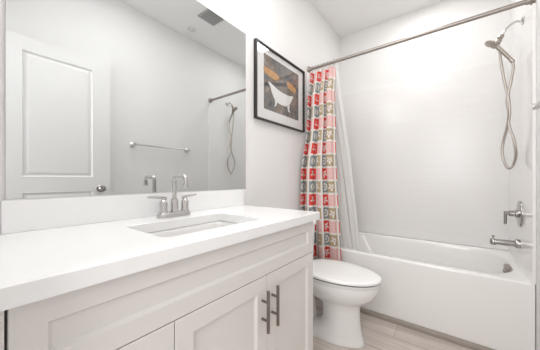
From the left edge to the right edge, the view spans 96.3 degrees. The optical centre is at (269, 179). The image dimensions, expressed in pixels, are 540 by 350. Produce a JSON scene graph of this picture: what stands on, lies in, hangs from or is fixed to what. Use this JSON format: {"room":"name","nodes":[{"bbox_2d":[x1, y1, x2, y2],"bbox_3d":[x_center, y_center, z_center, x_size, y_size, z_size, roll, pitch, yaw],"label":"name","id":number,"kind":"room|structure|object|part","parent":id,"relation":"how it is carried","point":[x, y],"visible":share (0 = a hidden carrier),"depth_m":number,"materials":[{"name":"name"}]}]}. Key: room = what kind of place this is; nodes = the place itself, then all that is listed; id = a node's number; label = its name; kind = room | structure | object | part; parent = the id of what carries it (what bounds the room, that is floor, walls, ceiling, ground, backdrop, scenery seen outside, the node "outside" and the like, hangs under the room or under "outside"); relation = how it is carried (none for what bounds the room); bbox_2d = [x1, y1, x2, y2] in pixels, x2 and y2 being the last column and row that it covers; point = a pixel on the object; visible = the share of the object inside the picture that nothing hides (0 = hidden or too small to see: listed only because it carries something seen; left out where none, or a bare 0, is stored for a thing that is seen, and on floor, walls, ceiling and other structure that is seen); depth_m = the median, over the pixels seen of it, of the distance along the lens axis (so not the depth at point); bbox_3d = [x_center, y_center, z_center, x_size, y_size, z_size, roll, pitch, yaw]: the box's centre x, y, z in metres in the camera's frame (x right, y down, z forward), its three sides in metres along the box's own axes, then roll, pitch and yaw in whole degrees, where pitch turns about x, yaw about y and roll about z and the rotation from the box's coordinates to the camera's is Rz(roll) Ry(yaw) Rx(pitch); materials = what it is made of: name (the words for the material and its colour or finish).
{"room":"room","nodes":[
{"label":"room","id":0,"kind":"room"},
{"bbox_2d":[0,0,340,233],"bbox_3d":[-0.057,-0.321,1.837,0.120,2.775,3.075,0,0,38],"label":"wall","id":1,"kind":"structure","parent":0,"point":[296,30],"depth_m":1.84,"materials":[{"name":"paint"}]},
{"bbox_2d":[1,189,243,233],"bbox_3d":[-0.497,0.116,1.155,0.019,0.102,1.056,0,0,38],"label":"backsplash","id":2,"kind":"structure","parent":1,"relation":"attached to","point":[27,214],"depth_m":0.91,"materials":[{"name":"white stone"}]},
{"bbox_2d":[5,0,245,199],"bbox_3d":[-0.491,-0.448,1.173,0.008,1.025,1.073,0,0,38],"label":"wall mirror","id":3,"kind":"object","parent":1,"relation":"attached to","point":[103,97],"visible":0.96,"depth_m":1.01,"materials":[{"name":"silver mirror"}]},
{"bbox_2d":[254,38,304,132],"bbox_3d":[0.101,-0.695,1.918,0.027,0.544,0.662,0,0,38],"label":"framed picture","id":4,"kind":"object","parent":1,"relation":"attached to","point":[279,84],"visible":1,"depth_m":1.87,"materials":[{"name":"black paint"}]},
{"bbox_2d":[263,53,297,120],"bbox_3d":[0.100,-0.711,1.921,0.002,0.400,0.483,0,0,38],"label":"art print","id":5,"kind":"object","parent":4,"relation":"attached to","point":[280,81],"depth_m":1.89,"materials":[{"name":"multicoloured paper"}]},
{"bbox_2d":[315,297,494,349],"bbox_3d":[0.916,1.049,1.802,1.431,0.034,0.021,0,0,38],"label":"trim","id":6,"kind":"structure","parent":1,"relation":"attached to","point":[443,336],"depth_m":1.67,"materials":[{"name":"white wood"}]},
{"bbox_2d":[307,0,535,72],"bbox_3d":[0.941,-1.033,1.833,1.461,0.060,0.060,0,0,38],"label":"shower curtain rod","id":7,"kind":"object","parent":1,"relation":"attached to","point":[523,2],"visible":0.97,"depth_m":1.67,"materials":[{"name":"silver metal"}]},
{"bbox_2d":[301,59,341,260],"bbox_3d":[0.461,-0.093,2.091,0.350,1.920,0.226,0,0,38],"label":"shower curtain","id":8,"kind":"object","parent":7,"relation":"hanging from","point":[319,192],"visible":0.84,"depth_m":2.08,"materials":[{"name":"fabric"}]},
{"bbox_2d":[335,67,360,250],"bbox_3d":[0.606,-0.141,2.176,0.404,1.695,0.096,0,0,38],"label":"liner","id":9,"kind":"object","parent":7,"relation":"hanging from","point":[349,232],"visible":0.59,"depth_m":2.16,"materials":[{"name":"white plastic"}]},
{"bbox_2d":[310,0,442,37],"bbox_3d":[0.568,-1.733,1.353,1.703,0.050,3.075,0,0,38],"label":"ceiling","id":10,"kind":"structure","parent":0,"point":[346,17],"depth_m":2.46,"materials":[{"name":"paint"}]},
{"bbox_2d":[313,298,472,349],"bbox_3d":[0.207,1.092,0.886,1.703,0.050,4.255,0,0,38],"label":"floor","id":11,"kind":"structure","parent":0,"point":[378,334],"depth_m":1.61,"materials":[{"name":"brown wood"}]},
{"bbox_2d":[0,221,312,349],"bbox_3d":[-0.315,0.636,0.942,0.568,0.861,1.103,0,0,38],"label":"vanity cabinet","id":12,"kind":"object","parent":11,"relation":"on","point":[255,293],"visible":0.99,"depth_m":0.68,"materials":[{"name":"paint"}]},
{"bbox_3d":[-0.120,0.585,0.820,0.001,0.758,1.053,0,0,38],"label":"frame","id":13,"kind":"part","parent":12,"relation":"part of","materials":[{"name":"white wood"}]},
{"bbox_3d":[-0.344,0.665,0.514,0.019,0.594,0.293,0,0,38],"label":"cabinet door","id":14,"kind":"part","parent":12,"relation":"part of","materials":[{"name":"paint"}]},
{"bbox_2d":[0,189,319,311],"bbox_3d":[-0.312,0.135,0.958,0.553,0.139,1.140,0,0,38],"label":"countertop","id":15,"kind":"structure","parent":12,"relation":"on","point":[50,247],"depth_m":0.73,"materials":[{"name":"white stone"}]},
{"bbox_2d":[147,174,196,218],"bbox_3d":[-0.404,0.072,1.072,0.126,0.189,0.238,0,0,38],"label":"faucet","id":16,"kind":"object","parent":15,"relation":"on","point":[163,213],"visible":1,"depth_m":1.08,"materials":[{"name":"silver metal"}]},
{"bbox_3d":[-0.481,0.080,1.033,0.012,0.019,0.082,0,0,38],"label":"lever","id":17,"kind":"part","parent":16,"relation":"part of","materials":[{"name":"silver metal"}]},
{"bbox_3d":[-0.465,0.112,1.053,0.037,0.067,0.037,0,0,38],"label":"handle","id":18,"kind":"part","parent":16,"relation":"part of","materials":[{"name":"silver metal"}]},
{"bbox_3d":[-0.433,0.155,1.095,0.052,0.023,0.156,0,0,38],"label":"plate","id":19,"kind":"part","parent":16,"relation":"part of","materials":[{"name":"silver metal"}]},
{"bbox_3d":[-0.400,0.062,1.069,0.116,0.168,0.033,0,0,38],"label":"spout","id":20,"kind":"part","parent":16,"relation":"part of","materials":[{"name":"silver metal"}]},
{"bbox_3d":[-0.401,0.112,1.136,0.037,0.067,0.037,0,0,38],"label":"handle","id":21,"kind":"part","parent":16,"relation":"part of","materials":[{"name":"silver metal"}]},
{"bbox_2d":[148,221,237,236],"bbox_3d":[-0.274,0.277,0.945,0.326,0.142,0.487,0,0,38],"label":"undermount sink","id":22,"kind":"object","parent":15,"relation":"in","point":[210,225],"visible":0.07,"depth_m":1.06,"materials":[{"name":"ceramic"}]},
{"bbox_3d":[-0.136,0.665,0.783,0.019,0.594,0.380,0,0,38],"label":"cabinet door","id":23,"kind":"part","parent":12,"relation":"part of","materials":[{"name":"paint"}]},
{"bbox_3d":[-0.016,0.488,0.894,0.037,0.154,0.012,0,0,38],"label":"bar handle","id":24,"kind":"part","parent":12,"relation":"part of","materials":[{"name":"silver metal"}]},
{"bbox_3d":[0.021,0.488,0.941,0.037,0.154,0.012,0,0,38],"label":"bar handle","id":25,"kind":"part","parent":12,"relation":"part of","materials":[{"name":"silver metal"}]},
{"bbox_3d":[0.097,0.665,1.083,0.019,0.594,0.375,0,0,38],"label":"cabinet door","id":26,"kind":"part","parent":12,"relation":"part of","materials":[{"name":"paint"}]},
{"bbox_2d":[313,220,381,347],"bbox_3d":[0.395,0.698,1.712,0.733,0.736,0.396,0,0,38],"label":"toilet","id":27,"kind":"object","parent":11,"relation":"on","point":[342,287],"visible":0.56,"depth_m":1.54,"materials":[{"name":"ceramic"}]},
{"bbox_3d":[0.185,0.511,1.875,0.193,0.300,0.380,0,0,38],"label":"tank","id":28,"kind":"part","parent":27,"relation":"part of","materials":[{"name":"ceramic"}]},
{"bbox_3d":[0.434,0.864,1.681,0.608,0.404,0.372,0,0,38],"label":"bowl","id":29,"kind":"part","parent":27,"relation":"part of","materials":[{"name":"ceramic"}]},
{"bbox_3d":[0.474,0.652,1.651,0.524,0.018,0.378,0,0,38],"label":"seat","id":30,"kind":"part","parent":27,"relation":"part of","materials":[{"name":"plastic"}]},
{"bbox_3d":[0.474,0.626,1.651,0.533,0.022,0.384,0,0,38],"label":"lid","id":31,"kind":"part","parent":27,"relation":"part of","materials":[{"name":"plastic"}]},
{"bbox_2d":[341,231,534,349],"bbox_3d":[1.179,0.831,2.141,1.457,0.470,0.835,0,0,38],"label":"bathtub","id":32,"kind":"object","parent":11,"relation":"on","point":[482,296],"visible":0.73,"depth_m":1.66,"materials":[{"name":"ceramic"}]},
{"bbox_2d":[307,3,535,284],"bbox_3d":[1.181,-0.202,2.143,1.462,1.595,0.834,0,0,38],"label":"tub surround","id":33,"kind":"object","parent":32,"relation":"on","point":[427,164],"visible":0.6,"depth_m":2.24,"materials":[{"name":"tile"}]},
{"bbox_3d":[0.608,-0.202,2.587,0.013,1.595,0.834,0,0,38],"label":"panel","id":34,"kind":"part","parent":33,"relation":"part of","materials":[{"name":"plastic"}]},
{"bbox_3d":[1.432,-0.202,2.467,1.435,1.595,0.013,0,0,38],"label":"panel","id":35,"kind":"part","parent":33,"relation":"part of","materials":[{"name":"plastic"}]},
{"bbox_2d":[490,235,520,248],"bbox_3d":[1.637,0.432,1.686,0.153,0.072,0.060,0,0,38],"label":"tub spout","id":36,"kind":"object","parent":33,"relation":"attached to","point":[516,243],"visible":1,"depth_m":1.67,"materials":[{"name":"silver metal"}]},
{"bbox_3d":[1.629,0.441,1.692,0.133,0.045,0.043,0,0,38],"label":"spout","id":37,"kind":"part","parent":36,"relation":"part of","materials":[{"name":"silver metal"}]},
{"bbox_2d":[504,201,522,226],"bbox_3d":[1.665,0.235,1.664,0.082,0.176,0.176,0,0,38],"label":"shower valve","id":38,"kind":"object","parent":33,"relation":"attached to","point":[518,213],"visible":1,"depth_m":1.63,"materials":[{"name":"silver metal"}]},
{"bbox_3d":[1.639,0.266,1.684,0.017,0.090,0.017,0,0,38],"label":"lever","id":39,"kind":"part","parent":38,"relation":"part of","materials":[{"name":"silver metal"}]},
{"bbox_3d":[1.661,0.235,1.667,0.067,0.054,0.054,0,0,38],"label":"handle","id":40,"kind":"part","parent":38,"relation":"part of","materials":[{"name":"silver metal"}]},
{"bbox_3d":[1.753,-0.202,1.699,0.013,1.595,0.834,0,0,38],"label":"panel","id":41,"kind":"part","parent":33,"relation":"part of","materials":[{"name":"plastic"}]},
{"bbox_3d":[1.671,0.651,1.699,0.033,0.090,0.097,0,0,38],"label":"overflow plate","id":42,"kind":"part","parent":32,"relation":"part of","materials":[{"name":"silver metal"}]},
{"bbox_2d":[341,0,509,95],"bbox_3d":[1.473,-0.321,2.521,1.463,2.775,0.120,0,0,38],"label":"wall","id":43,"kind":"structure","parent":0,"point":[460,47],"depth_m":2.39,"materials":[{"name":"paint"}]},
{"bbox_2d":[510,0,539,349],"bbox_3d":[1.194,-0.321,0.868,0.120,2.775,3.075,0,0,38],"label":"wall","id":44,"kind":"structure","parent":0,"point":[517,13],"depth_m":1.34,"materials":[{"name":"paint"}]},
{"bbox_2d":[485,16,524,169],"bbox_3d":[1.627,-0.579,1.686,0.196,1.025,0.107,0,0,38],"label":"shower head","id":45,"kind":"object","parent":44,"relation":"attached to","point":[494,44],"visible":1,"depth_m":1.67},
{"bbox_3d":[1.652,-1.039,1.655,0.110,0.078,0.015,0,0,38],"label":"shower arm","id":46,"kind":"part","parent":45,"relation":"part of","materials":[{"name":"silver metal"}]},
{"bbox_2d":[531,100,539,109],"bbox_3d":[1.085,-0.343,0.886,0.074,0.052,0.658,0,0,38],"label":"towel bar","id":47,"kind":"object","parent":44,"relation":"attached to","point":[535,106],"visible":1,"depth_m":1.13,"materials":[{"name":"metal"}]}
]}

